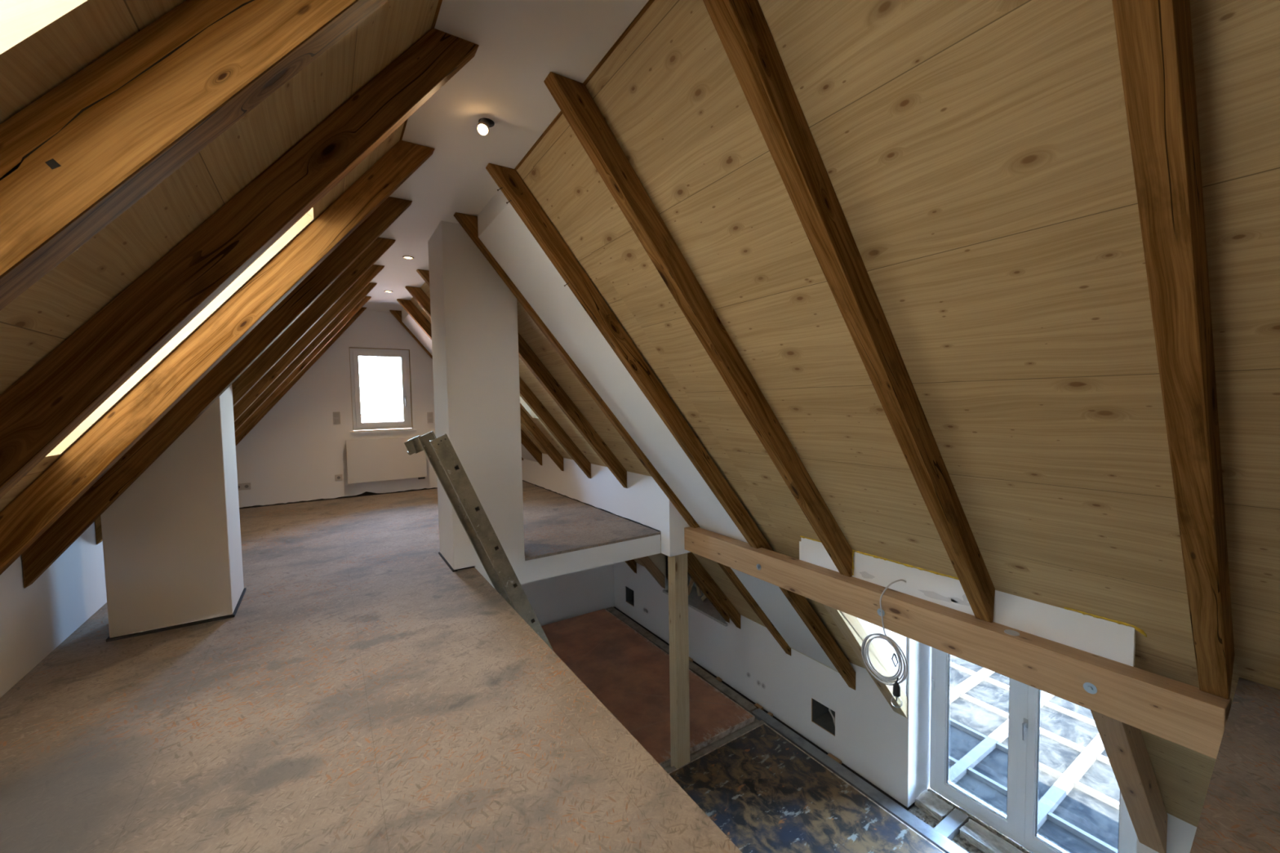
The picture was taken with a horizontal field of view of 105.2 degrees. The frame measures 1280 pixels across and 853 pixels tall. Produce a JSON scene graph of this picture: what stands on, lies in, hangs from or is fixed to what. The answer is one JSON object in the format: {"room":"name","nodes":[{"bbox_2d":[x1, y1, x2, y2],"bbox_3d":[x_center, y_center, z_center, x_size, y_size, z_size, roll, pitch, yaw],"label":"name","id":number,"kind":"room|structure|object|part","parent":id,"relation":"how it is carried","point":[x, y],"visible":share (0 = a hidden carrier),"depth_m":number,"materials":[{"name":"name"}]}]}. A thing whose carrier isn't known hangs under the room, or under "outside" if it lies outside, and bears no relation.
{"room":"attic loft","nodes":[
{"label":"attic loft","id":0,"kind":"room"},
{"bbox_2d":[0,521,106,697],"bbox_3d":[-2.813,0.699,1.904,0.250,0.992,10.000,-3,3,-33],"label":"wall","id":1,"kind":"structure","parent":0,"point":[35,619],"depth_m":2.51,"materials":[{"name":"white paint"}]},
{"bbox_2d":[0,0,438,511],"bbox_3d":[-2.298,-0.278,2.139,2.278,2.674,9.500,-3,3,-33],"label":"ceiling","id":2,"kind":"structure","parent":0,"point":[44,43],"depth_m":1.23,"materials":[{"name":"brown wood"}]},
{"bbox_2d":[0,0,388,310],"bbox_3d":[-0.917,-0.263,0.758,1.776,2.178,0.086,-3,3,-33],"label":"rafter","id":3,"kind":"object","parent":2,"relation":"attached to","point":[77,157],"visible":1,"depth_m":0.78,"materials":[{"name":"wood"}]},
{"bbox_2d":[21,196,412,588],"bbox_3d":[-2.225,-0.348,2.787,1.776,2.169,0.075,-3,3,-33],"label":"rafter","id":4,"kind":"object","parent":2,"relation":"attached to","point":[40,555],"visible":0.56,"depth_m":2.65,"materials":[{"name":"wood"}]},
{"bbox_2d":[0,140,435,574],"bbox_3d":[-1.809,-0.323,2.142,1.776,2.169,0.075,-3,3,-33],"label":"rafter","id":5,"kind":"object","parent":2,"relation":"attached to","point":[53,492],"visible":1,"depth_m":2.06,"materials":[{"name":"wood"}]},
{"bbox_2d":[0,28,479,498],"bbox_3d":[-1.342,-0.281,1.417,1.776,2.195,0.075,-3,3,-33],"label":"rafter","id":6,"kind":"object","parent":2,"relation":"attached to","point":[47,403],"visible":1,"depth_m":1.42,"materials":[{"name":"wood"}]},
{"bbox_2d":[94,237,395,544],"bbox_3d":[-2.702,-0.378,3.526,1.776,2.169,0.075,-3,3,-33],"label":"rafter","id":7,"kind":"object","parent":2,"relation":"attached to","point":[291,335],"visible":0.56,"depth_m":3.61,"materials":[{"name":"wood"}]},
{"bbox_2d":[235,306,366,445],"bbox_3d":[-4.419,-0.483,6.189,1.776,2.169,0.075,-3,3,-33],"label":"rafter","id":8,"kind":"object","parent":2,"relation":"attached to","point":[361,311],"visible":0.24,"depth_m":6.20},
{"bbox_2d":[235,296,371,439],"bbox_3d":[-4.004,-0.458,5.546,1.776,2.169,0.075,-3,3,-33],"label":"rafter","id":9,"kind":"object","parent":2,"relation":"attached to","point":[366,299],"visible":0.24,"depth_m":5.58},
{"bbox_2d":[234,282,377,431],"bbox_3d":[-3.587,-0.432,4.898,1.776,2.169,0.075,-3,3,-33],"label":"rafter","id":10,"kind":"object","parent":2,"relation":"attached to","point":[299,360],"visible":0.26,"depth_m":4.95,"materials":[{"name":"wood"}]},
{"bbox_2d":[233,264,384,422],"bbox_3d":[-3.167,-0.406,4.247,1.776,2.169,0.075,-3,3,-33],"label":"rafter","id":11,"kind":"object","parent":2,"relation":"attached to","point":[312,334],"visible":0.31,"depth_m":4.32,"materials":[{"name":"wood"}]},
{"bbox_2d":[235,310,437,507],"bbox_3d":[-2.940,-0.586,7.545,6.540,2.992,0.300,-3,3,-33],"label":"wall","id":12,"kind":"structure","parent":0,"point":[295,452],"depth_m":6.56,"materials":[{"name":"white paint"}]},
{"bbox_2d":[237,482,251,490],"bbox_3d":[-4.961,0.752,6.109,0.166,0.083,0.012,-3,3,-33],"label":"wall socket","id":13,"kind":"object","parent":12,"relation":"attached to","point":[241,486],"visible":0.65,"depth_m":6.12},
{"bbox_2d":[333,411,340,424],"bbox_3d":[-4.105,-0.115,6.626,0.083,0.166,0.014,-3,3,-33],"label":"wall switch","id":14,"kind":"object","parent":12,"relation":"attached to","point":[336,415],"visible":1,"depth_m":6.62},
{"bbox_2d":[239,487,437,508],"bbox_3d":[-3.616,0.929,6.990,3.877,0.059,0.010,-3,3,-33],"label":"trim","id":15,"kind":"structure","parent":12,"relation":"attached to","point":[366,493],"depth_m":6.71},
{"bbox_2d":[334,474,342,480],"bbox_3d":[-4.100,0.696,6.662,0.083,0.083,0.012,-3,3,-33],"label":"wall socket","id":16,"kind":"object","parent":12,"relation":"attached to","point":[338,477],"visible":1,"depth_m":6.66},
{"bbox_2d":[349,347,412,430],"bbox_3d":[-3.683,-0.529,6.980,0.748,1.142,0.140,-3,3,-33],"label":"window","id":17,"kind":"structure","parent":12,"relation":"in","point":[354,353],"depth_m":6.95,"materials":[{"name":"white plastic"}]},
{"bbox_2d":[349,346,413,431],"bbox_3d":[-3.676,-0.527,6.969,0.768,1.164,0.024,-3,3,-33],"label":"trim","id":18,"kind":"structure","parent":12,"relation":"attached to","point":[349,347],"depth_m":7.01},
{"bbox_2d":[350,429,416,433],"bbox_3d":[-3.638,0.066,6.960,0.825,0.022,0.119,-3,3,-33],"label":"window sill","id":19,"kind":"structure","parent":12,"relation":"attached to","point":[397,430],"depth_m":6.91,"materials":[{"name":"white plastic"}]},
{"bbox_2d":[346,436,426,484],"bbox_3d":[-3.559,0.476,6.940,1.024,0.632,0.118,-3,3,-33],"label":"radiator","id":20,"kind":"object","parent":12,"relation":"attached to","point":[375,460],"visible":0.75,"depth_m":6.84,"materials":[{"name":"metal"}]},
{"bbox_2d":[426,412,433,423],"bbox_3d":[-3.112,-0.131,7.265,0.083,0.166,0.014,-3,3,-33],"label":"wall switch","id":21,"kind":"object","parent":12,"relation":"attached to","point":[429,415],"visible":1,"depth_m":7.26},
{"bbox_2d":[0,480,742,852],"bbox_3d":[-1.092,1.125,3.091,4.290,0.022,9.700,-3,3,-33],"label":"floor","id":22,"kind":"structure","parent":0,"point":[362,692],"depth_m":1.93,"materials":[{"name":"concrete"}]},
{"bbox_2d":[100,384,244,637],"bbox_3d":[-2.815,0.385,2.974,0.520,1.498,0.500,-3,3,-33],"label":"wall partition","id":23,"kind":"structure","parent":22,"relation":"on","point":[171,540],"depth_m":2.80,"materials":[{"name":"white paint"}]},
{"bbox_2d":[106,587,246,642],"bbox_3d":[-2.802,1.140,3.012,0.540,0.014,0.520,-3,3,-33],"label":"trim","id":24,"kind":"structure","parent":22,"relation":"on","point":[108,639],"depth_m":2.81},
{"bbox_2d":[438,551,473,572],"bbox_3d":[-1.312,1.062,4.045,0.563,0.014,0.545,-3,3,-33],"label":"trim","id":25,"kind":"structure","parent":22,"relation":"on","point":[439,553],"depth_m":3.79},
{"bbox_2d":[401,308,537,462],"bbox_3d":[-2.408,-0.544,7.054,1.690,2.218,0.743,-3,3,-33],"label":"ceiling","id":26,"kind":"structure","parent":0,"point":[406,319],"depth_m":6.76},
{"bbox_2d":[427,220,524,569],"bbox_3d":[-1.330,-0.236,3.974,0.548,2.586,0.538,-3,3,-33],"label":"chimney column","id":27,"kind":"structure","parent":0,"point":[474,313],"depth_m":3.74,"materials":[{"name":"white paint"}]},
{"bbox_2d":[474,555,525,588],"bbox_3d":[-1.104,1.167,3.875,0.393,0.225,0.033,-3,3,-33],"label":"trim","id":28,"kind":"structure","parent":27,"relation":"attached to","point":[517,564],"depth_m":3.93,"materials":[{"name":"white paint"}]},
{"bbox_2d":[362,0,648,311],"bbox_3d":[-1.110,-1.483,2.857,0.619,0.050,9.500,-3,3,-33],"label":"ceiling","id":29,"kind":"structure","parent":0,"point":[520,42],"depth_m":2.17,"materials":[{"name":"white paint"}]},
{"bbox_2d":[402,255,413,259],"bbox_3d":[-2.080,-1.516,4.396,0.094,0.012,0.094,-3,3,-33],"label":"recessed light","id":30,"kind":"object","parent":29,"relation":"in","point":[406,257],"visible":1,"depth_m":4.39,"materials":[{"name":"white glass"}]},
{"bbox_2d":[399,0,442,140],"bbox_3d":[0.006,-1.359,0.581,0.010,0.007,4.460,-3,3,-33],"label":"trim","id":31,"kind":"structure","parent":29,"relation":"attached to","point":[439,3],"depth_m":1.69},
{"bbox_2d":[476,118,494,135],"bbox_3d":[-0.724,-1.403,2.300,0.072,0.086,0.099,-1,3,-1],"label":"light","id":32,"kind":"object","parent":29,"relation":"attached to","point":[482,127],"visible":1,"depth_m":2.27,"materials":[{"name":"silver metal"}]},
{"bbox_3d":[-0.730,-1.383,2.276,0.048,0.048,0.048,-3,3,-33],"label":"lit bulb","id":33,"kind":"part","parent":32,"relation":"part of","materials":[{"name":"white"}]},
{"bbox_2d":[515,0,654,169],"bbox_3d":[0.504,-1.384,0.901,0.012,0.007,4.460,-3,3,-33],"label":"trim","id":34,"kind":"structure","parent":29,"relation":"attached to","point":[649,2],"depth_m":1.91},
{"bbox_2d":[520,564,614,626],"bbox_3d":[-2.725,2.322,7.472,6.300,2.400,0.250,-3,3,-33],"label":"wall","id":35,"kind":"structure","parent":0,"point":[567,596],"depth_m":8.35,"materials":[{"name":"white paint"}]},
{"bbox_2d":[521,453,660,530],"bbox_3d":[-0.805,0.677,6.413,0.200,0.510,4.000,-3,3,-33],"label":"wall","id":36,"kind":"structure","parent":0,"point":[640,502],"depth_m":5.64,"materials":[{"name":"white paint"}]},
{"bbox_2d":[522,480,659,531],"bbox_3d":[-0.889,0.936,6.375,0.007,0.014,3.970,-3,3,-33],"label":"trim","id":37,"kind":"structure","parent":36,"relation":"attached to","point":[522,480],"depth_m":5.70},
{"bbox_2d":[660,488,690,556],"bbox_3d":[0.378,0.850,4.715,0.340,0.723,0.145,-3,3,-33],"label":"post","id":38,"kind":"object","parent":36,"relation":"attached to","point":[673,525],"depth_m":4.62,"materials":[{"name":"white paint"}]},
{"bbox_2d":[524,534,660,582],"bbox_3d":[-0.931,1.225,3.079,4.340,0.183,9.500,-3,3,-33],"label":"floor edge","id":39,"kind":"object","parent":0,"point":[538,569],"visible":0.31,"depth_m":4.29,"materials":[{"name":"white paint"}]},
{"bbox_2d":[541,607,759,769],"bbox_3d":[-0.363,3.642,3.452,5.615,0.250,9.350,-3,3,-33],"label":"floor","id":40,"kind":"structure","parent":0,"point":[756,719],"depth_m":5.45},
{"bbox_2d":[404,431,554,652],"bbox_3d":[-0.648,1.765,3.426,1.664,3.519,0.433,-3,3,-33],"label":"ladder","id":41,"kind":"object","parent":40,"relation":"on","point":[440,452],"visible":0.48,"depth_m":3.04,"materials":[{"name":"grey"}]},
{"bbox_3d":[-0.721,1.736,3.580,1.547,3.475,0.030,-3,4,-35],"label":"rail","id":42,"kind":"part","parent":41,"relation":"part of","materials":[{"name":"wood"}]},
{"bbox_2d":[665,765,676,773],"bbox_3d":[-1.191,3.487,3.867,3.685,0.045,0.065,-3,3,-33],"label":"batten","id":43,"kind":"object","parent":40,"relation":"on","point":[673,768],"visible":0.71,"depth_m":4.84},
{"bbox_2d":[667,552,689,768],"bbox_3d":[0.390,2.318,4.876,0.160,2.224,0.115,-3,3,-33],"label":"timber post","id":44,"kind":"object","parent":40,"relation":"on","point":[677,570],"visible":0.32,"depth_m":4.83,"materials":[{"name":"brown wood"}]},
{"bbox_2d":[606,607,756,712],"bbox_3d":[0.393,3.294,7.241,0.120,0.035,3.480,-3,3,-33],"label":"batten","id":45,"kind":"object","parent":40,"relation":"on","point":[748,706],"visible":0.71,"depth_m":6.62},
{"bbox_2d":[715,676,722,681],"bbox_3d":[1.036,3.327,6.437,0.050,0.028,0.070,-3,3,-33],"label":"block","id":46,"kind":"object","parent":40,"relation":"on","point":[717,678],"visible":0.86,"depth_m":6.42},
{"bbox_2d":[689,720,766,761],"bbox_3d":[0.950,3.381,5.247,1.075,0.045,0.070,-3,3,-33],"label":"batten","id":47,"kind":"object","parent":40,"relation":"on","point":[760,722],"visible":0.51,"depth_m":5.23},
{"bbox_2d":[754,702,763,710],"bbox_3d":[1.418,3.351,5.845,0.050,0.028,0.100,-3,3,-33],"label":"block","id":48,"kind":"object","parent":40,"relation":"on","point":[758,706],"visible":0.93,"depth_m":5.84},
{"bbox_2d":[667,723,945,852],"bbox_3d":[0.685,3.552,1.799,5.198,0.061,5.444,-3,3,-33],"label":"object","id":49,"kind":"object","parent":40,"relation":"on","point":[766,794],"visible":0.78,"depth_m":4.39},
{"bbox_2d":[826,752,841,764],"bbox_3d":[1.976,3.385,4.980,0.050,0.028,0.140,-3,3,-33],"label":"block","id":50,"kind":"object","parent":40,"relation":"on","point":[829,754],"visible":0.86,"depth_m":4.98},
{"bbox_2d":[751,708,968,852],"bbox_3d":[2.761,3.437,3.578,0.130,0.040,5.190,-3,3,-33],"label":"channel","id":51,"kind":"object","parent":40,"relation":"on","point":[933,836],"visible":0.8,"depth_m":4.57,"materials":[{"name":"grey metal"}]},
{"bbox_2d":[613,606,985,823],"bbox_3d":[2.217,3.498,5.110,0.524,0.281,9.350,-3,3,-33],"label":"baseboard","id":52,"kind":"structure","parent":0,"point":[630,618],"depth_m":5.42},
{"bbox_2d":[907,788,1031,852],"bbox_3d":[2.950,3.459,3.878,0.500,0.118,1.490,-3,3,-33],"label":"threshold base","id":53,"kind":"object","parent":52,"relation":"on","point":[930,820],"visible":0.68,"depth_m":4.20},
{"bbox_2d":[914,790,953,822],"bbox_3d":[2.646,3.419,4.408,0.197,0.070,0.244,-3,3,-33],"label":"concrete block","id":54,"kind":"object","parent":53,"relation":"on","point":[935,807],"visible":0.9,"depth_m":4.39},
{"bbox_2d":[933,808,968,840],"bbox_3d":[2.670,3.428,4.201,0.380,0.066,0.107,-3,3,-33],"label":"plank","id":55,"kind":"object","parent":53,"relation":"on","point":[948,827],"visible":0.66,"depth_m":4.18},
{"bbox_2d":[958,818,1023,852],"bbox_3d":[3.018,3.442,3.817,0.206,0.072,0.891,-3,3,-33],"label":"concrete block","id":56,"kind":"object","parent":53,"relation":"on","point":[975,834],"visible":1,"depth_m":4.04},
{"bbox_2d":[410,0,1279,826],"bbox_3d":[0.856,0.611,4.207,3.993,4.766,9.500,-3,3,-33],"label":"ceiling","id":57,"kind":"structure","parent":0,"point":[975,155],"depth_m":1.69,"materials":[{"name":"brown wood"}]},
{"bbox_2d":[389,310,523,460],"bbox_3d":[-2.690,-0.535,7.361,1.840,2.243,0.075,-3,3,-33],"label":"rafter","id":58,"kind":"object","parent":57,"relation":"attached to","point":[397,313],"visible":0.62,"depth_m":6.90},
{"bbox_2d":[396,298,542,465],"bbox_3d":[-2.246,-0.507,6.672,1.840,2.243,0.075,-3,3,-33],"label":"rafter","id":59,"kind":"object","parent":57,"relation":"attached to","point":[407,304],"visible":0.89,"depth_m":6.28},
{"bbox_2d":[404,286,564,471],"bbox_3d":[-1.832,-0.482,6.029,1.840,2.243,0.075,-3,3,-33],"label":"rafter","id":60,"kind":"object","parent":57,"relation":"attached to","point":[417,293],"visible":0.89,"depth_m":6.29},
{"bbox_2d":[416,269,591,478],"bbox_3d":[-1.399,-0.455,5.357,1.840,2.243,0.075,-3,3,-33],"label":"rafter","id":61,"kind":"object","parent":57,"relation":"attached to","point":[526,394],"visible":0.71,"depth_m":5.58,"materials":[{"name":"wood"}]},
{"bbox_2d":[518,333,626,488],"bbox_3d":[-0.946,-0.427,4.656,1.840,2.243,0.075,-3,3,-33],"label":"rafter","id":62,"kind":"object","parent":57,"relation":"attached to","point":[527,356],"visible":0.56,"depth_m":4.80,"materials":[{"name":"wood"}]},
{"bbox_2d":[453,212,791,655],"bbox_3d":[0.185,0.535,4.441,3.430,4.183,0.075,-3,3,-33],"label":"rafter","id":63,"kind":"object","parent":57,"relation":"attached to","point":[468,223],"visible":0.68,"depth_m":4.09,"materials":[{"name":"wood"}]},
{"bbox_2d":[624,559,636,573],"bbox_3d":[-0.567,1.772,7.821,1.145,1.397,0.075,-3,3,-33],"label":"rafter","id":64,"kind":"object","parent":57,"relation":"attached to","point":[632,563],"visible":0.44,"depth_m":8.09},
{"bbox_2d":[637,555,665,588],"bbox_3d":[-0.132,1.799,7.147,1.145,1.397,0.090,-3,3,-33],"label":"rafter","id":65,"kind":"object","parent":57,"relation":"attached to","point":[646,562],"visible":0.44,"depth_m":7.33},
{"bbox_2d":[477,189,838,671],"bbox_3d":[0.446,0.485,4.143,3.255,4.076,0.704,-3,3,-33],"label":"panel","id":66,"kind":"object","parent":57,"relation":"attached to","point":[501,230],"visible":0.65,"depth_m":3.70,"materials":[{"name":"paint"}]},
{"bbox_2d":[485,163,855,690],"bbox_3d":[0.618,0.562,3.770,3.430,4.183,0.076,-3,3,-33],"label":"rafter","id":67,"kind":"object","parent":57,"relation":"attached to","point":[508,180],"visible":0.92,"depth_m":3.29,"materials":[{"name":"wood"}]},
{"bbox_2d":[684,526,1231,759],"bbox_3d":[1.370,1.121,3.295,0.140,0.210,3.332,-3,3,-33],"label":"timber beam","id":68,"kind":"structure","parent":67,"relation":"attached to","point":[1183,714],"depth_m":2.45,"materials":[{"name":"wood"}]},
{"bbox_2d":[543,71,853,577],"bbox_3d":[0.517,-0.206,2.662,2.130,2.533,0.084,-3,4,-35],"label":"rafter","id":69,"kind":"object","parent":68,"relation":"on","point":[574,100],"visible":1,"depth_m":2.43,"materials":[{"name":"wood"}]},
{"bbox_2d":[852,551,853,575],"bbox_3d":[1.431,0.920,3.291,0.014,0.161,0.012,-3,3,-33],"label":"bead","id":70,"kind":"object","parent":69,"relation":"attached to","point":[852,552],"visible":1,"depth_m":3.29},
{"bbox_2d":[800,537,839,572],"bbox_3d":[1.305,0.915,3.518,0.020,0.180,0.345,-3,3,-33],"label":"board","id":71,"kind":"object","parent":68,"relation":"on","point":[812,552],"visible":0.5,"depth_m":3.55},
{"bbox_2d":[800,535,821,542],"bbox_3d":[1.290,0.822,3.505,0.022,0.024,0.348,-3,3,-33],"label":"bead","id":72,"kind":"object","parent":71,"relation":"on","point":[803,537],"visible":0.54,"depth_m":3.57},
{"bbox_2d":[702,0,995,622],"bbox_3d":[0.970,-0.178,1.959,2.131,2.533,0.085,-3,4,-35],"label":"rafter","id":73,"kind":"object","parent":68,"relation":"on","point":[742,28],"visible":1,"depth_m":1.74,"materials":[{"name":"wood"}]},
{"bbox_2d":[853,551,974,615],"bbox_3d":[1.645,0.936,2.990,0.021,0.180,0.748,-3,3,-33],"label":"board","id":74,"kind":"object","parent":68,"relation":"on","point":[948,592],"visible":0.82,"depth_m":2.96,"materials":[{"name":"paint"}]},
{"bbox_2d":[861,579,907,707],"bbox_3d":[1.485,1.297,2.966,0.251,0.722,0.200,0,3,20],"label":"cable","id":75,"kind":"object","parent":74,"relation":"hanging from","point":[864,649],"visible":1,"depth_m":2.95,"materials":[{"name":"grey plastic"}]},
{"bbox_2d":[893,682,900,697],"bbox_3d":[1.518,1.552,2.895,0.042,0.080,0.042,-3,3,-33],"label":"socket","id":76,"kind":"object","parent":75,"relation":"attached to","point":[896,687],"depth_m":2.88,"materials":[{"name":"black plastic"}]},
{"bbox_2d":[852,549,959,580],"bbox_3d":[1.630,0.841,2.977,0.023,0.025,0.750,-3,3,-33],"label":"bead","id":77,"kind":"object","parent":74,"relation":"on","point":[864,553],"visible":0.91,"depth_m":2.98},
{"bbox_2d":[1004,629,1019,635],"bbox_3d":[1.887,1.046,2.485,0.064,0.003,0.064,-3,3,-33],"label":"round disc","id":78,"kind":"object","parent":68,"relation":"on","point":[1009,632],"visible":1,"depth_m":2.48,"materials":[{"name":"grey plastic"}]},
{"bbox_2d":[994,590,1135,666],"bbox_3d":[2.037,0.960,2.383,0.020,0.180,0.533,-3,3,-33],"label":"board","id":79,"kind":"object","parent":68,"relation":"on","point":[1113,641],"visible":0.93,"depth_m":2.34,"materials":[{"name":"paint"}]},
{"bbox_2d":[1064,606,1146,637],"bbox_3d":[2.113,0.891,2.230,0.048,0.060,0.281,-4,4,-42],"label":"bead","id":80,"kind":"object","parent":79,"relation":"attached to","point":[1138,629],"visible":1,"depth_m":2.20},
{"bbox_2d":[1111,0,1234,699],"bbox_3d":[1.412,-0.151,1.274,2.131,2.533,0.085,-3,4,-35],"label":"rafter","id":81,"kind":"object","parent":68,"relation":"on","point":[1154,39],"visible":1,"depth_m":1.17,"materials":[{"name":"wood"}]},
{"bbox_2d":[660,537,729,622],"bbox_3d":[0.636,1.846,5.957,1.145,1.397,0.075,-3,3,-33],"label":"rafter","id":82,"kind":"object","parent":57,"relation":"attached to","point":[691,574],"visible":0.27,"depth_m":6.07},
{"bbox_2d":[687,551,740,628],"bbox_3d":[0.744,1.853,5.788,1.145,1.397,0.075,-3,3,-33],"label":"rafter","id":83,"kind":"object","parent":57,"relation":"attached to","point":[693,563],"visible":0.56,"depth_m":5.84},
{"bbox_2d":[856,617,907,696],"bbox_3d":[2.082,2.368,4.241,1.715,2.730,0.129,-3,3,-33],"label":"dormer","id":84,"kind":"object","parent":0,"point":[885,649],"visible":0.18,"depth_m":4.17,"materials":[{"name":"white paint"}]},
{"bbox_2d":[822,604,907,718],"bbox_3d":[1.835,1.895,4.053,1.190,1.457,0.125,-3,3,-33],"label":"skylight","id":85,"kind":"object","parent":84,"relation":"attached to","point":[849,625],"visible":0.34,"depth_m":4.04,"materials":[{"name":"clear glass"}]},
{"bbox_2d":[799,541,995,622],"bbox_3d":[2.478,0.903,3.479,1.870,0.260,1.780,-3,3,-33],"label":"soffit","id":86,"kind":"structure","parent":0,"point":[799,541],"depth_m":3.71,"materials":[{"name":"white paint"}]},
{"bbox_2d":[613,555,1196,852],"bbox_3d":[2.155,2.173,5.107,0.460,2.430,9.500,-3,3,-33],"label":"wall","id":87,"kind":"structure","parent":0,"point":[891,750],"depth_m":5.10,"materials":[{"name":"white paint"}]},
{"bbox_2d":[626,586,634,606],"bbox_3d":[-0.023,2.893,8.470,0.348,0.295,0.300,-3,3,-33],"label":"box","id":88,"kind":"object","parent":87,"relation":"attached to","point":[629,593],"depth_m":8.52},
{"bbox_2d":[662,583,727,626],"bbox_3d":[0.926,2.521,7.005,0.485,0.035,1.398,-3,3,-33],"label":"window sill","id":89,"kind":"structure","parent":87,"relation":"attached to","point":[705,607],"depth_m":6.85,"materials":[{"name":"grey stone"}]},
{"bbox_2d":[688,577,693,595],"bbox_3d":[0.766,2.272,7.193,0.211,0.443,0.050,1,3,30],"label":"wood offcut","id":90,"kind":"object","parent":89,"relation":"on","point":[691,582],"visible":0.36,"depth_m":7.20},
{"bbox_2d":[695,584,701,596],"bbox_3d":[0.840,2.256,7.269,0.044,0.465,0.296,-2,3,-14],"label":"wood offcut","id":91,"kind":"object","parent":89,"relation":"on","point":[699,593],"visible":0.36,"depth_m":7.17,"materials":[{"name":"brown wood"}]},
{"bbox_2d":[700,595,706,601],"bbox_3d":[1.041,2.258,6.862,0.462,0.493,0.038,2,4,44],"label":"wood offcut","id":92,"kind":"object","parent":89,"relation":"on","point":[704,597],"visible":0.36,"depth_m":6.99,"materials":[{"name":"brown wood"}]},
{"bbox_2d":[756,680,765,688],"bbox_3d":[1.445,3.084,5.852,0.004,0.064,0.139,-3,3,-33],"label":"box","id":93,"kind":"object","parent":87,"relation":"attached to","point":[758,682],"visible":1,"depth_m":5.86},
{"bbox_2d":[789,646,838,672],"bbox_3d":[1.859,2.440,5.129,0.032,0.036,0.700,-3,3,-33],"label":"trim","id":94,"kind":"structure","parent":87,"relation":"attached to","point":[789,646],"depth_m":5.14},
{"bbox_2d":[811,697,835,736],"bbox_3d":[1.920,3.037,5.127,0.010,0.269,0.296,-3,3,-33],"label":"trim","id":95,"kind":"structure","parent":87,"relation":"attached to","point":[811,698],"depth_m":5.24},
{"bbox_2d":[812,698,835,735],"bbox_3d":[2.071,3.030,5.223,0.348,0.280,0.310,-3,3,-33],"label":"box","id":96,"kind":"object","parent":87,"relation":"attached to","point":[821,716],"depth_m":5.27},
{"bbox_2d":[828,708,835,725],"bbox_3d":[2.047,3.083,5.219,0.066,0.132,0.335,0,3,15],"label":"loose cable","id":97,"kind":"object","parent":96,"relation":"in","point":[829,710],"visible":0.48,"depth_m":5.14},
{"bbox_2d":[929,647,1137,852],"bbox_3d":[3.069,2.210,3.910,0.152,2.375,1.427,-3,3,-33],"label":"door","id":98,"kind":"structure","parent":87,"relation":"in","point":[1020,824],"depth_m":3.97,"materials":[{"name":"white plastic"}]},
{"bbox_3d":[2.924,2.197,4.215,0.006,2.099,0.480,-3,3,-33],"label":"glass pane","id":99,"kind":"part","parent":98,"relation":"part of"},
{"bbox_3d":[3.042,2.401,3.876,0.055,0.159,0.028,-3,3,-33],"label":"handle","id":100,"kind":"part","parent":98,"relation":"part of","materials":[{"name":"metal"}]},
{"bbox_2d":[1190,677,1279,852],"bbox_3d":[2.106,1.146,0.581,2.229,0.120,2.018,-3,3,-33],"label":"floor","id":101,"kind":"structure","parent":0,"point":[1240,813],"depth_m":1.44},
{"bbox_3d":[2.949,2.422,2.897,1.715,2.730,0.112,-3,3,-33],"label":"dormer","id":102,"kind":"object","parent":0,"visible":0},
{"bbox_2d":[1090,710,1167,852],"bbox_3d":[2.701,1.927,2.711,1.188,1.498,0.120,-3,3,-33],"label":"rafter","id":103,"kind":"object","parent":102,"relation":"attached to","point":[1124,744],"visible":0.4,"depth_m":2.72,"materials":[{"name":"wood"}]},
{"label":"outside","id":104,"kind":"structure","parent":0,"visible":0},
{"bbox_2d":[353,413,403,431],"bbox_3d":[-7.216,1.714,15.059,20.000,4.200,6.000,-3,3,-33],"label":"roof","id":105,"kind":"structure","parent":104,"point":[373,417],"depth_m":16.71,"materials":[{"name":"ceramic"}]},
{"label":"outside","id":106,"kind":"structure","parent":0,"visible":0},
{"bbox_2d":[942,654,1119,852],"bbox_3d":[7.104,3.465,6.504,9.320,0.200,15.000,-3,3,-33],"label":"terrace","id":107,"kind":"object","parent":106,"point":[1087,813],"depth_m":5.09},
{"bbox_2d":[949,667,995,703],"bbox_3d":[6.112,3.299,7.590,8.800,0.055,0.096,-3,3,-33],"label":"batten","id":108,"kind":"object","parent":107,"relation":"on","point":[974,680],"visible":0.02,"depth_m":6.41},
{"bbox_2d":[935,690,1054,795],"bbox_3d":[6.467,3.321,7.040,8.800,0.055,0.096,-3,3,-33],"label":"batten","id":109,"kind":"object","parent":107,"relation":"on","point":[957,771],"visible":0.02,"depth_m":5.19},
{"bbox_2d":[950,662,1096,727],"bbox_3d":[4.950,3.398,6.065,0.044,0.050,5.142,-3,3,-33],"label":"batten","id":110,"kind":"object","parent":107,"relation":"on","point":[1049,704],"visible":0.26,"depth_m":5.98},
{"bbox_2d":[949,687,1111,765],"bbox_3d":[4.399,3.426,5.711,0.044,0.050,5.142,-3,3,-33],"label":"batten","id":111,"kind":"object","parent":107,"relation":"on","point":[1051,735],"visible":0.26,"depth_m":5.47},
{"bbox_2d":[948,755,1117,852],"bbox_3d":[3.299,3.481,5.003,0.044,0.050,5.142,-3,3,-33],"label":"batten","id":112,"kind":"object","parent":107,"relation":"on","point":[1100,844],"visible":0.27,"depth_m":4.33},
{"bbox_2d":[949,717,1119,809],"bbox_3d":[3.849,3.453,5.357,0.044,0.050,5.142,-3,3,-33],"label":"batten","id":113,"kind":"object","parent":107,"relation":"on","point":[1042,767],"visible":0.27,"depth_m":4.90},
{"bbox_2d":[1007,733,1104,847],"bbox_3d":[6.822,3.342,6.490,8.800,0.055,0.096,-3,3,-33],"label":"batten","id":114,"kind":"object","parent":107,"relation":"on","point":[1051,799],"visible":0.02,"depth_m":4.78,"materials":[{"name":"wood"}]}
]}

